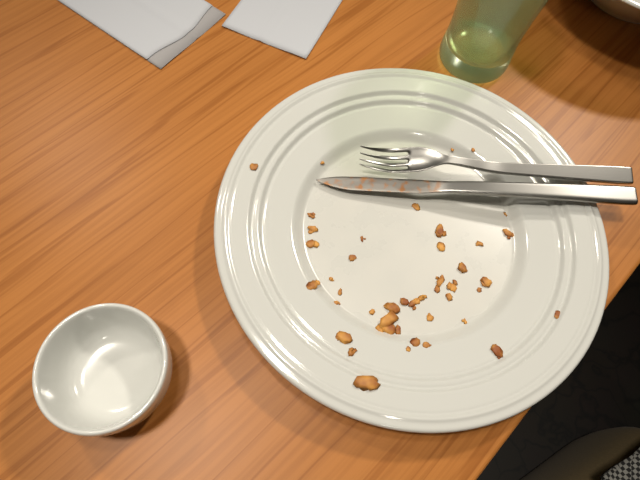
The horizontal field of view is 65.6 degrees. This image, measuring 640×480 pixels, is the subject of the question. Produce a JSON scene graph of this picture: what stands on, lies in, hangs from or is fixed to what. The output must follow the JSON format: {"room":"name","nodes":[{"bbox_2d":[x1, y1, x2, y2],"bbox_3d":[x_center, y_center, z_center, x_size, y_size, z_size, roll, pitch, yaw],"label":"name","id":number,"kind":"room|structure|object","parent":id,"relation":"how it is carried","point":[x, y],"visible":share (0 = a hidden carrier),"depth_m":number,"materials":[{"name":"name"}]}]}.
{"room":"dining room","nodes":[
{"label":"dining room","id":0,"kind":"room"},
{"bbox_2d":[477,264,639,479],"bbox_3d":[0.136,0.377,1.050,5.400,0.100,5.400,43,70,14],"label":"floor","id":1,"kind":"structure","parent":0,"point":[602,392],"depth_m":1.04,"materials":[{"name":"stone"}]},
{"bbox_2d":[0,0,639,479],"bbox_3d":[-0.105,-0.068,0.780,0.800,0.720,1.450,43,70,14],"label":"dining table","id":2,"kind":"object","parent":1,"relation":"on","point":[114,163],"visible":0.41,"depth_m":0.37,"materials":[{"name":"brown wood"}]},
{"bbox_2d":[32,303,172,436],"bbox_3d":[-0.126,0.079,0.299,0.075,0.038,0.075,-9,67,-8],"label":"sauce bowl","id":3,"kind":"object","parent":2,"relation":"on","point":[104,369],"visible":1,"depth_m":0.30,"materials":[{"name":"grey ceramic"}]},
{"bbox_2d":[58,0,225,68],"bbox_3d":[-0.173,-0.218,0.446,0.160,0.002,0.082,35,69,11],"label":"paper napkin","id":4,"kind":"object","parent":2,"relation":"on","point":[158,31],"visible":1,"depth_m":0.44,"materials":[{"name":"grey paper"}]},
{"bbox_2d":[222,0,341,58],"bbox_3d":[-0.019,-0.235,0.464,0.082,0.002,0.150,24,67,6],"label":"paper napkin","id":5,"kind":"object","parent":2,"relation":"on","point":[294,27],"visible":1,"depth_m":0.45,"materials":[{"name":"grey paper"}]},
{"bbox_2d":[214,68,608,432],"bbox_3d":[0.066,-0.009,0.359,0.277,0.024,0.277,43,70,14],"label":"dinner plate","id":6,"kind":"object","parent":2,"relation":"on","point":[406,312],"visible":0.97,"depth_m":0.35,"materials":[{"name":"white ceramic"}]},
{"bbox_2d":[316,176,637,204],"bbox_3d":[0.112,-0.038,0.364,0.230,0.026,0.015,5,66,-2],"label":"table knife","id":7,"kind":"object","parent":6,"relation":"on","point":[604,194],"visible":1,"depth_m":0.36,"materials":[{"name":"silver metal"}]},
{"bbox_2d":[359,146,633,184],"bbox_3d":[0.128,-0.054,0.362,0.199,0.013,0.020,4,74,2],"label":"fork","id":8,"kind":"object","parent":6,"relation":"on","point":[419,158],"depth_m":0.36,"materials":[{"name":"silver metal"}]},
{"bbox_2d":[439,0,548,83],"bbox_3d":[0.141,-0.192,0.376,0.077,0.150,0.077,43,70,14],"label":"drinking glass","id":9,"kind":"object","parent":2,"relation":"on","point":[481,39],"visible":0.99,"depth_m":0.39,"materials":[{"name":"green"}]},
{"bbox_2d":[590,0,639,24],"bbox_3d":[0.310,-0.264,0.465,0.244,0.066,0.244,24,67,7],"label":"soup bowl","id":10,"kind":"object","parent":2,"relation":"on","point":[628,11],"visible":1,"depth_m":0.45,"materials":[{"name":"silver metal"}]},
{"bbox_2d":[521,427,639,479],"bbox_3d":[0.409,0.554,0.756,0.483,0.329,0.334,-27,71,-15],"label":"chair","id":11,"kind":"object","parent":1,"relation":"on","point":[611,453],"visible":1,"depth_m":0.81,"materials":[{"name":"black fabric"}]}
]}

